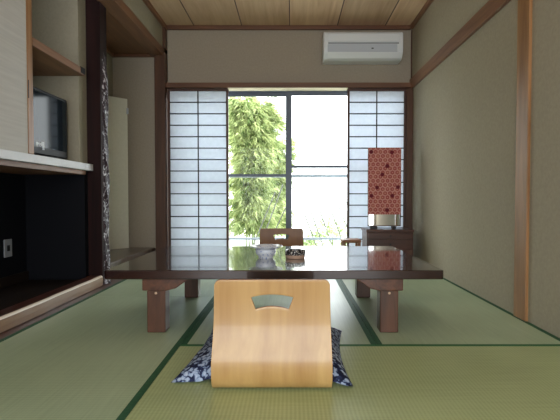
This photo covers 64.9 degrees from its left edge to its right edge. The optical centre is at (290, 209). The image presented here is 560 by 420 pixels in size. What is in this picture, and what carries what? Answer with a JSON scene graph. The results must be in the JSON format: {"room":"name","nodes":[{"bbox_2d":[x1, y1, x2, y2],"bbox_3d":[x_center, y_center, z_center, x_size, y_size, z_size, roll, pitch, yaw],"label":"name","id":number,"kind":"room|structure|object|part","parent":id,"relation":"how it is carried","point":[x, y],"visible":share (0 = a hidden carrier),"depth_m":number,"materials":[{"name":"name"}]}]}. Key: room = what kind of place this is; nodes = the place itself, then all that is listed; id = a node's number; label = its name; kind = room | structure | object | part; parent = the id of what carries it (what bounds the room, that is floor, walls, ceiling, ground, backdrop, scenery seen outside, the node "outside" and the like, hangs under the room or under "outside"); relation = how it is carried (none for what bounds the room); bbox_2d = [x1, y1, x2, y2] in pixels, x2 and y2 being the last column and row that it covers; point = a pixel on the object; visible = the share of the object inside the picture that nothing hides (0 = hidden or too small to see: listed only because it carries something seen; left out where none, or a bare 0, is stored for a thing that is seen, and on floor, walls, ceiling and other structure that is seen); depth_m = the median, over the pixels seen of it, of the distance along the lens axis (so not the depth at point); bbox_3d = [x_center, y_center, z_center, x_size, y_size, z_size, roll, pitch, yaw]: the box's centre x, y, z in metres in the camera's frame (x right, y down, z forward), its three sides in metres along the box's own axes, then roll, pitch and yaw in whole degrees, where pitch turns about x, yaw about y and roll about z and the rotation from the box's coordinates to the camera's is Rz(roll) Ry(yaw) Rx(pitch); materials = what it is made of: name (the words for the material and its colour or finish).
{"room":"traditional dwelling","nodes":[
{"label":"traditional dwelling","id":0,"kind":"room"},
{"bbox_2d":[0,280,77,309],"bbox_3d":[-1.704,0.604,1.557,0.452,0.100,3.320,0,2,0],"label":"floor","id":1,"kind":"structure","parent":0,"point":[11,295],"depth_m":2.87,"materials":[{"name":"brown wood"}]},
{"bbox_2d":[0,171,88,279],"bbox_3d":[-1.725,0.194,1.551,0.550,0.920,3.490,0,2,0],"label":"wall","id":2,"kind":"structure","parent":0,"point":[45,217],"depth_m":3.20,"materials":[{"name":"black"}]},
{"bbox_2d":[3,239,11,257],"bbox_3d":[-1.925,0.260,2.993,0.009,0.120,0.080,0,2,0],"label":"wall outlet","id":3,"kind":"object","parent":2,"relation":"attached to","point":[8,242],"visible":1,"depth_m":2.98,"materials":[{"name":"grey plastic"}]},
{"bbox_2d":[0,271,28,287],"bbox_3d":[-1.923,0.521,1.565,0.015,0.065,3.300,0,2,0],"label":"trim","id":4,"kind":"structure","parent":2,"relation":"attached to","point":[23,276],"depth_m":3.05,"materials":[{"name":"brown wood"}]},
{"bbox_2d":[0,149,92,174],"bbox_3d":[-1.692,-0.249,1.516,0.475,0.078,3.445,0,2,0],"label":"countertop","id":5,"kind":"structure","parent":2,"relation":"attached to","point":[13,162],"depth_m":2.65,"materials":[{"name":"white wood"}]},
{"bbox_2d":[33,86,66,158],"bbox_3d":[-1.590,-0.539,2.779,0.180,0.432,0.585,0,2,0],"label":"television","id":6,"kind":"object","parent":5,"relation":"on","point":[49,110],"visible":0.53,"depth_m":2.84,"materials":[{"name":"black plastic"}]},
{"bbox_2d":[32,0,164,162],"bbox_3d":[-1.645,-0.575,1.310,0.710,2.470,6.450,0,2,0],"label":"wall","id":7,"kind":"structure","parent":0,"point":[60,25],"depth_m":3.11,"materials":[{"name":"paint"}]},
{"bbox_2d":[0,0,33,153],"bbox_3d":[-1.472,-0.982,1.124,0.035,1.407,2.700,0,2,0],"label":"closet door","id":8,"kind":"structure","parent":7,"relation":"in","point":[16,64],"depth_m":2.34,"materials":[{"name":"wood"}]},
{"bbox_2d":[32,37,84,75],"bbox_3d":[-1.691,-0.961,2.791,0.478,0.050,0.626,0,2,0],"label":"wall shelf","id":9,"kind":"object","parent":7,"relation":"attached to","point":[46,61],"visible":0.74,"depth_m":2.84,"materials":[{"name":"brown wood"}]},
{"bbox_2d":[0,279,123,339],"bbox_3d":[-1.402,0.596,2.817,0.152,0.046,3.500,0,2,0],"label":"trim","id":10,"kind":"structure","parent":7,"relation":"attached to","point":[6,333],"depth_m":2.54,"materials":[{"name":"brown wood"}]},
{"bbox_2d":[0,275,102,332],"bbox_3d":[-1.430,0.550,2.136,0.096,0.075,2.240,0,2,0],"label":"beam","id":11,"kind":"structure","parent":10,"relation":"on","point":[17,314],"depth_m":2.50,"materials":[{"name":"beige wood"}]},
{"bbox_2d":[85,0,110,283],"bbox_3d":[-1.442,-0.594,3.295,0.145,2.300,0.120,0,2,0],"label":"pillar","id":12,"kind":"structure","parent":10,"relation":"on","point":[96,51],"depth_m":3.25,"materials":[{"name":"brown wood"}]},
{"bbox_2d":[106,48,153,56],"bbox_3d":[-1.603,-1.560,3.879,0.455,0.030,1.260,0,2,0],"label":"trim","id":13,"kind":"structure","parent":7,"relation":"attached to","point":[109,52],"depth_m":4.48,"materials":[{"name":"brown wood"}]},
{"bbox_2d":[97,0,163,55],"bbox_3d":[-1.347,-1.530,2.109,0.125,0.075,4.700,0,2,0],"label":"trim","id":14,"kind":"structure","parent":7,"relation":"attached to","point":[118,9],"depth_m":3.68,"materials":[{"name":"brown wood"}]},
{"bbox_2d":[143,0,166,28],"bbox_3d":[-1.275,-1.772,1.360,0.030,0.040,6.215,0,2,0],"label":"trim","id":15,"kind":"structure","parent":7,"relation":"attached to","point":[149,5],"depth_m":4.11,"materials":[{"name":"brown wood"}]},
{"bbox_2d":[154,52,167,249],"bbox_3d":[-1.323,-0.535,4.517,0.105,2.115,0.140,0,2,0],"label":"trim","id":16,"kind":"structure","parent":7,"relation":"attached to","point":[160,61],"depth_m":4.45,"materials":[{"name":"brown wood"}]},
{"bbox_2d":[162,27,166,50],"bbox_3d":[-1.280,-1.734,4.459,0.030,0.205,0.090,0,2,0],"label":"trim","id":17,"kind":"structure","parent":7,"relation":"attached to","point":[164,30],"depth_m":4.42,"materials":[{"name":"brown wood"}]},
{"bbox_2d":[107,53,112,96],"bbox_3d":[-1.890,-0.536,3.907,0.120,2.250,1.260,0,2,0],"label":"wall","id":18,"kind":"structure","parent":0,"point":[109,58],"depth_m":4.46,"materials":[{"name":"paint"}]},
{"bbox_2d":[108,96,128,249],"bbox_3d":[-1.738,-0.365,4.398,0.240,1.512,0.026,-2,2,-44],"label":"panel","id":19,"kind":"object","parent":18,"relation":"attached to","point":[118,110],"visible":0.72,"depth_m":4.40,"materials":[{"name":"beige paint"}]},
{"bbox_2d":[106,10,148,53],"bbox_3d":[-1.615,-1.618,3.877,0.430,0.085,1.260,0,2,0],"label":"ceiling","id":20,"kind":"structure","parent":0,"point":[119,40],"depth_m":4.11,"materials":[{"name":"brown wood"}]},
{"bbox_2d":[112,29,411,247],"bbox_3d":[-0.406,-0.665,4.609,3.289,2.470,0.150,0,2,0],"label":"wall","id":21,"kind":"structure","parent":0,"point":[193,56],"depth_m":4.51,"materials":[{"name":"brown paint"}]},
{"bbox_2d":[228,90,285,91],"bbox_3d":[-0.025,-0.356,4.642,2.529,1.850,0.100,0,2,0],"label":"window","id":22,"kind":"structure","parent":21,"relation":"in","point":[228,90],"depth_m":4.59,"materials":[{"name":"grey metal"}]},
{"bbox_2d":[228,92,291,227],"bbox_3d":[-0.621,-0.367,4.662,1.258,1.748,0.030,0,2,0],"label":"window","id":23,"kind":"structure","parent":22,"relation":"attached to","point":[230,94],"depth_m":4.64,"materials":[{"name":"grey metal"}]},
{"bbox_3d":[-0.621,-0.366,4.662,1.146,0.028,0.026,0,2,0],"label":"rail","id":24,"kind":"part","parent":23,"relation":"part of","materials":[{"name":"grey metal"}]},
{"bbox_2d":[286,91,346,239],"bbox_3d":[0.583,-0.366,4.622,1.275,1.748,0.030,0,2,0],"label":"window","id":25,"kind":"structure","parent":22,"relation":"attached to","point":[289,94],"depth_m":4.60,"materials":[{"name":"grey metal"}]},
{"bbox_3d":[0.583,-0.455,4.619,1.163,0.028,0.026,0,2,0],"label":"rail","id":26,"kind":"part","parent":25,"relation":"part of","materials":[{"name":"grey metal"}]},
{"bbox_2d":[165,83,410,89],"bbox_3d":[-0.028,-1.264,4.490,2.485,0.050,0.095,0,2,0],"label":"trim","id":27,"kind":"structure","parent":21,"relation":"attached to","point":[167,85],"depth_m":4.44,"materials":[{"name":"brown wood"}]},
{"bbox_2d":[228,88,347,90],"bbox_3d":[-0.033,-1.237,4.506,1.215,0.004,0.124,0,2,0],"label":"trim","id":28,"kind":"structure","parent":21,"relation":"attached to","point":[230,89],"depth_m":4.51,"materials":[{"name":"beige wood"}]},
{"bbox_2d":[167,25,410,29],"bbox_3d":[-0.035,-1.857,4.484,2.509,0.040,0.035,0,2,0],"label":"trim","id":29,"kind":"structure","parent":21,"relation":"attached to","point":[169,27],"depth_m":4.47,"materials":[{"name":"brown wood"}]},
{"bbox_2d":[322,32,402,64],"bbox_3d":[0.708,-1.618,4.398,0.780,0.267,0.227,0,2,0],"label":"air conditioner","id":30,"kind":"object","parent":21,"relation":"attached to","point":[338,48],"visible":1,"depth_m":4.29,"materials":[{"name":"white plastic"}]},
{"bbox_3d":[0.698,-1.581,4.293,0.680,0.074,0.009,0,2,0],"label":"panel","id":31,"kind":"part","parent":30,"relation":"part of","materials":[{"name":"grey plastic"}]},
{"bbox_3d":[0.708,-1.680,4.289,0.700,0.077,0.012,0,2,0],"label":"panel","id":32,"kind":"part","parent":30,"relation":"part of","materials":[{"name":"white plastic"}]},
{"bbox_2d":[411,30,411,77],"bbox_3d":[1.232,-1.587,4.502,0.011,0.500,0.012,0,2,0],"label":"trim","id":33,"kind":"structure","parent":21,"relation":"attached to","point":[411,30],"depth_m":4.50,"materials":[{"name":"brown wood"}]},
{"bbox_2d":[149,0,426,24],"bbox_3d":[0.005,-1.816,1.326,2.690,0.050,6.550,0,2,0],"label":"ceiling","id":34,"kind":"structure","parent":0,"point":[201,12],"depth_m":4.16,"materials":[{"name":"brown wood"}]},
{"bbox_2d":[179,0,193,24],"bbox_3d":[-0.987,-1.792,1.377,0.010,0.005,6.250,0,2,0],"label":"trim","id":35,"kind":"structure","parent":34,"relation":"attached to","point":[179,0],"depth_m":4.13,"materials":[{"name":"brown wood"}]},
{"bbox_2d":[385,0,399,24],"bbox_3d":[0.958,-1.792,1.377,0.010,0.005,6.250,0,2,0],"label":"trim","id":36,"kind":"structure","parent":34,"relation":"attached to","point":[398,0],"depth_m":4.13,"materials":[{"name":"brown wood"}]},
{"bbox_2d":[412,0,559,337],"bbox_3d":[1.299,-0.593,1.409,0.120,2.500,6.650,0,2,0],"label":"wall","id":37,"kind":"structure","parent":0,"point":[464,110],"depth_m":2.82,"materials":[{"name":"paint"}]},
{"bbox_2d":[406,88,412,228],"bbox_3d":[1.206,-0.356,4.535,0.063,1.757,0.115,0,2,0],"label":"trim","id":38,"kind":"structure","parent":37,"relation":"attached to","point":[409,98],"depth_m":4.47,"materials":[{"name":"brown wood"}]},
{"bbox_2d":[410,0,433,28],"bbox_3d":[1.224,-1.772,1.360,0.030,0.040,6.215,0,2,0],"label":"trim","id":39,"kind":"structure","parent":37,"relation":"attached to","point":[427,4],"depth_m":4.11,"materials":[{"name":"brown wood"}]},
{"bbox_2d":[409,0,510,87],"bbox_3d":[1.227,-1.257,3.445,0.024,0.103,2.145,0,2,0],"label":"trim","id":40,"kind":"structure","parent":37,"relation":"attached to","point":[491,7],"depth_m":3.13,"materials":[{"name":"brown wood"}]},
{"bbox_2d":[513,0,532,320],"bbox_3d":[1.236,-0.618,2.329,0.026,2.400,0.120,0,2,0],"label":"pillar","id":41,"kind":"structure","parent":37,"relation":"attached to","point":[524,25],"depth_m":2.31,"materials":[{"name":"brown wood"}]},
{"bbox_3d":[-0.350,0.665,1.519,3.500,0.120,6.800,0,2,0],"label":"floor","id":42,"kind":"structure","parent":0,"visible":0},
{"bbox_2d":[0,296,213,419],"bbox_3d":[-0.905,0.615,2.038,0.839,0.051,1.699,0,2,0],"label":"mat","id":43,"kind":"object","parent":42,"relation":"on","point":[93,358],"visible":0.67,"depth_m":1.76,"materials":[{"name":"wicker"}]},
{"bbox_2d":[105,246,442,331],"bbox_3d":[-0.079,0.420,2.557,1.578,0.310,1.030,0,2,0],"label":"table","id":44,"kind":"object","parent":43,"relation":"on","point":[383,269],"visible":1,"depth_m":2.11,"materials":[{"name":"brown wood"}]},
{"bbox_3d":[-0.645,0.485,2.144,0.088,0.203,0.080,0,2,0],"label":"leg","id":45,"kind":"part","parent":44,"relation":"part of","materials":[{"name":"brown wood"}]},
{"bbox_3d":[-0.596,0.342,2.533,0.228,0.066,0.875,0,2,0],"label":"rail","id":46,"kind":"part","parent":44,"relation":"part of","materials":[{"name":"brown wood"}]},
{"bbox_3d":[-0.645,0.465,2.884,0.088,0.203,0.080,0,2,0],"label":"leg","id":47,"kind":"part","parent":44,"relation":"part of","materials":[{"name":"brown wood"}]},
{"bbox_2d":[249,244,281,258],"bbox_3d":[-0.142,0.234,2.477,0.192,0.067,0.192,0,2,0],"label":"ceramic bowl","id":48,"kind":"object","parent":44,"relation":"on","point":[265,251],"visible":1,"depth_m":2.44,"materials":[{"name":"white ceramic"}]},
{"bbox_2d":[285,249,304,258],"bbox_3d":[0.024,0.245,2.458,0.114,0.046,0.114,0,2,0],"label":"ashtray","id":49,"kind":"object","parent":44,"relation":"on","point":[290,253],"visible":1,"depth_m":2.41,"materials":[{"name":"ceramic"}]},
{"bbox_3d":[0.470,0.465,2.884,0.088,0.203,0.080,0,2,0],"label":"leg","id":50,"kind":"part","parent":44,"relation":"part of","materials":[{"name":"brown wood"}]},
{"bbox_3d":[0.421,0.342,2.533,0.228,0.066,0.875,0,2,0],"label":"rail","id":51,"kind":"part","parent":44,"relation":"part of","materials":[{"name":"brown wood"}]},
{"bbox_3d":[0.470,0.485,2.144,0.088,0.203,0.080,0,2,0],"label":"leg","id":52,"kind":"part","parent":44,"relation":"part of","materials":[{"name":"brown wood"}]},
{"bbox_2d":[110,247,155,267],"bbox_3d":[-1.615,0.470,3.989,0.428,0.135,1.149,0,2,0],"label":"board","id":53,"kind":"object","parent":42,"relation":"on","point":[117,256],"visible":0.31,"depth_m":4.07,"materials":[{"name":"brown wood"}]},
{"bbox_2d":[91,279,218,296],"bbox_3d":[-0.905,0.570,3.688,0.839,0.051,1.597,0,2,0],"label":"mat","id":54,"kind":"object","parent":42,"relation":"on","point":[126,287],"visible":0.1,"depth_m":3.07,"materials":[{"name":"wicker"}]},
{"bbox_2d":[182,279,375,343],"bbox_3d":[-0.053,0.595,2.796,0.862,0.051,1.702,0,2,0],"label":"mat","id":55,"kind":"object","parent":42,"relation":"on","point":[345,317],"visible":0.31,"depth_m":2.36,"materials":[{"name":"wicker"}]},
{"bbox_2d":[125,344,559,419],"bbox_3d":[0.377,0.629,1.519,1.722,0.051,0.851,0,2,0],"label":"mat","id":56,"kind":"object","parent":42,"relation":"on","point":[389,381],"visible":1,"depth_m":1.46,"materials":[{"name":"green wicker"}]},
{"bbox_2d":[211,279,332,387],"bbox_3d":[-0.063,0.413,1.659,0.400,0.373,0.436,0,2,0],"label":"chair","id":57,"kind":"object","parent":56,"relation":"on","point":[265,346],"visible":1,"depth_m":1.47,"materials":[{"name":"brown wood"}]},
{"bbox_2d":[171,327,353,386],"bbox_3d":[-0.086,0.546,1.821,0.630,0.087,0.630,0,2,3],"label":"floor cushion","id":58,"kind":"object","parent":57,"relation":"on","point":[198,369],"visible":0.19,"depth_m":1.57,"materials":[{"name":"blue fabric"}]},
{"bbox_2d":[339,278,559,343],"bbox_3d":[0.808,0.595,2.796,0.859,0.051,1.702,0,2,0],"label":"mat","id":59,"kind":"object","parent":42,"relation":"on","point":[430,311],"visible":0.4,"depth_m":2.36,"materials":[{"name":"wicker"}]},
{"bbox_3d":[0.377,0.560,4.067,1.722,0.051,0.839,0,2,0],"label":"mat","id":60,"kind":"object","parent":42,"relation":"on","visible":0},
{"bbox_2d":[260,228,303,245],"bbox_3d":[-0.085,0.355,3.759,0.400,0.373,0.436,0,2,0],"label":"chair","id":61,"kind":"object","parent":60,"relation":"on","point":[295,238],"visible":0.25,"depth_m":3.93,"materials":[{"name":"brown wood"}]},
{"bbox_2d":[340,238,361,245],"bbox_3d":[0.560,0.403,4.133,0.180,0.262,0.180,0,2,0],"label":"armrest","id":62,"kind":"object","parent":60,"relation":"on","point":[357,241],"visible":0.48,"depth_m":4.05,"materials":[{"name":"brown wood"}]},
{"bbox_3d":[0.560,0.286,4.129,0.180,0.030,0.180,0,2,0],"label":"seat","id":63,"kind":"part","parent":62,"relation":"part of","materials":[{"name":"brown wood"}]},
{"bbox_2d":[361,214,413,255],"bbox_3d":[0.930,-0.029,4.269,0.447,1.118,0.314,0,2,0],"label":"stand","id":64,"kind":"object","parent":60,"relation":"on","point":[399,238],"visible":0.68,"depth_m":4.14,"materials":[{"name":"brown wood"}]},
{"bbox_2d":[368,214,400,228],"bbox_3d":[0.904,-0.203,4.258,0.317,0.770,0.065,0,2,0],"label":"mirror","id":65,"kind":"object","parent":64,"relation":"on","point":[374,220],"depth_m":4.27,"materials":[{"name":"silver metal"}]},
{"bbox_2d":[368,148,400,214],"bbox_3d":[0.904,-0.279,4.265,0.311,0.643,0.053,0,2,3],"label":"cover","id":66,"kind":"object","parent":65,"relation":"on","point":[384,164],"visible":1,"depth_m":4.24,"materials":[{"name":"fabric"}]},
{"bbox_3d":[0.932,0.324,4.137,0.411,0.089,0.010,0,2,0],"label":"drawer","id":67,"kind":"part","parent":64,"relation":"part of","materials":[{"name":"brown wood"}]},
{"bbox_3d":[0.932,0.243,4.135,0.411,0.056,0.010,0,2,0],"label":"drawer","id":68,"kind":"part","parent":64,"relation":"part of","materials":[{"name":"brown wood"}]},
{"bbox_3d":[0.932,0.424,4.140,0.411,0.095,0.010,0,2,0],"label":"drawer","id":69,"kind":"part","parent":64,"relation":"part of","materials":[{"name":"brown wood"}]},
{"bbox_3d":[-0.048,0.541,4.564,2.445,0.062,0.145,0,2,0],"label":"trim","id":70,"kind":"structure","parent":42,"relation":"on","visible":0},
{"bbox_2d":[167,89,228,245],"bbox_3d":[-0.949,-0.362,4.512,0.618,1.744,0.028,0,2,0],"label":"screen","id":71,"kind":"object","parent":70,"relation":"on","point":[198,119],"visible":0.84,"depth_m":4.51,"materials":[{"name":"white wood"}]},
{"bbox_2d":[347,89,406,245],"bbox_3d":[0.875,-0.362,4.512,0.600,1.744,0.028,0,2,0],"label":"screen","id":72,"kind":"object","parent":70,"relation":"on","point":[376,118],"visible":0.62,"depth_m":4.51,"materials":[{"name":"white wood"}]},
{"label":"outside","id":73,"kind":"structure","parent":0,"visible":0},
{"bbox_2d":[229,211,346,245],"bbox_3d":[0.000,0.544,17.496,28.000,0.250,25.050,0,2,0],"label":"ground","id":74,"kind":"structure","parent":73,"point":[301,222],"depth_m":15.47,"materials":[{"name":"white"}]},
{"bbox_2d":[228,97,285,245],"bbox_3d":[-0.556,-0.538,6.551,1.185,2.511,0.940,0,2,0],"label":"bamboo plant","id":75,"kind":"object","parent":74,"relation":"on","point":[254,124],"visible":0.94,"depth_m":6.38,"materials":[{"name":"green plant"}]},
{"bbox_2d":[253,192,275,244],"bbox_3d":[-0.400,0.259,5.590,0.414,0.976,0.029,0,2,-2],"label":"cane","id":76,"kind":"object","parent":74,"relation":"on","point":[274,192],"visible":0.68,"depth_m":5.58,"materials":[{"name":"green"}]},
{"bbox_2d":[250,137,299,236],"bbox_3d":[-0.367,-0.305,7.836,1.193,1.974,0.959,1,2,41],"label":"bamboo plant","id":77,"kind":"object","parent":74,"relation":"on","point":[281,202],"visible":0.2,"depth_m":7.64,"materials":[{"name":"green plant"}]},
{"bbox_2d":[266,184,283,227],"bbox_3d":[-0.300,0.209,5.559,0.414,1.076,0.029,0,2,-2],"label":"cane","id":78,"kind":"object","parent":74,"relation":"on","point":[282,184],"visible":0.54,"depth_m":5.55,"materials":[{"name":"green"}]},
{"bbox_2d":[229,175,346,239],"bbox_3d":[0.000,0.160,5.354,6.400,1.180,0.035,0,2,0],"label":"rail","id":79,"kind":"object","parent":74,"relation":"on","point":[293,176],"visible":0.02,"depth_m":5.35,"materials":[{"name":"grey metal"}]},
{"bbox_2d":[292,186,316,245],"bbox_3d":[0.230,0.227,5.559,0.434,1.071,0.028,0,2,2],"label":"cane","id":80,"kind":"object","parent":74,"relation":"on","point":[292,186],"visible":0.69,"depth_m":5.55,"materials":[{"name":"grey"}]},
{"bbox_2d":[303,234,316,245],"bbox_3d":[0.141,0.519,6.223,0.528,0.423,0.543,0,2,0],"label":"shrub","id":81,"kind":"object","parent":74,"relation":"on","point":[305,243],"visible":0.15,"depth_m":6.19,"materials":[{"name":"green plant"}]},
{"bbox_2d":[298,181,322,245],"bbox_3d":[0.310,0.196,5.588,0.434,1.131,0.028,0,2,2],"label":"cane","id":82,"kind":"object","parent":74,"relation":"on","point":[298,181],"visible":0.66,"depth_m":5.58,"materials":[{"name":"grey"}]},
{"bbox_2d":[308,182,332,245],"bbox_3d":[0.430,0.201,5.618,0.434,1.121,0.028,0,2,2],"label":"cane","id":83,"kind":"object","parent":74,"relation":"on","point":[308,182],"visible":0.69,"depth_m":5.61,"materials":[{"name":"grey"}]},
{"bbox_2d":[307,217,346,245],"bbox_3d":[0.621,0.404,6.716,0.905,0.623,0.886,0,2,0],"label":"shrub","id":84,"kind":"object","parent":74,"relation":"on","point":[330,230],"visible":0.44,"depth_m":6.67,"materials":[{"name":"green plant"}]},
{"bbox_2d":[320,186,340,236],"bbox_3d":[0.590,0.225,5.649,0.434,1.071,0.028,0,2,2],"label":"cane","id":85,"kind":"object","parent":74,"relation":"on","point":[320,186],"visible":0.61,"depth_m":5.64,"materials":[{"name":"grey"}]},
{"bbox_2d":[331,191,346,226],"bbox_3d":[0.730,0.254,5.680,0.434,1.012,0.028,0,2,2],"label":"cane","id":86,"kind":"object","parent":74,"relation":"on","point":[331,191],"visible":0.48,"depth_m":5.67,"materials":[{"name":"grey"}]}
]}

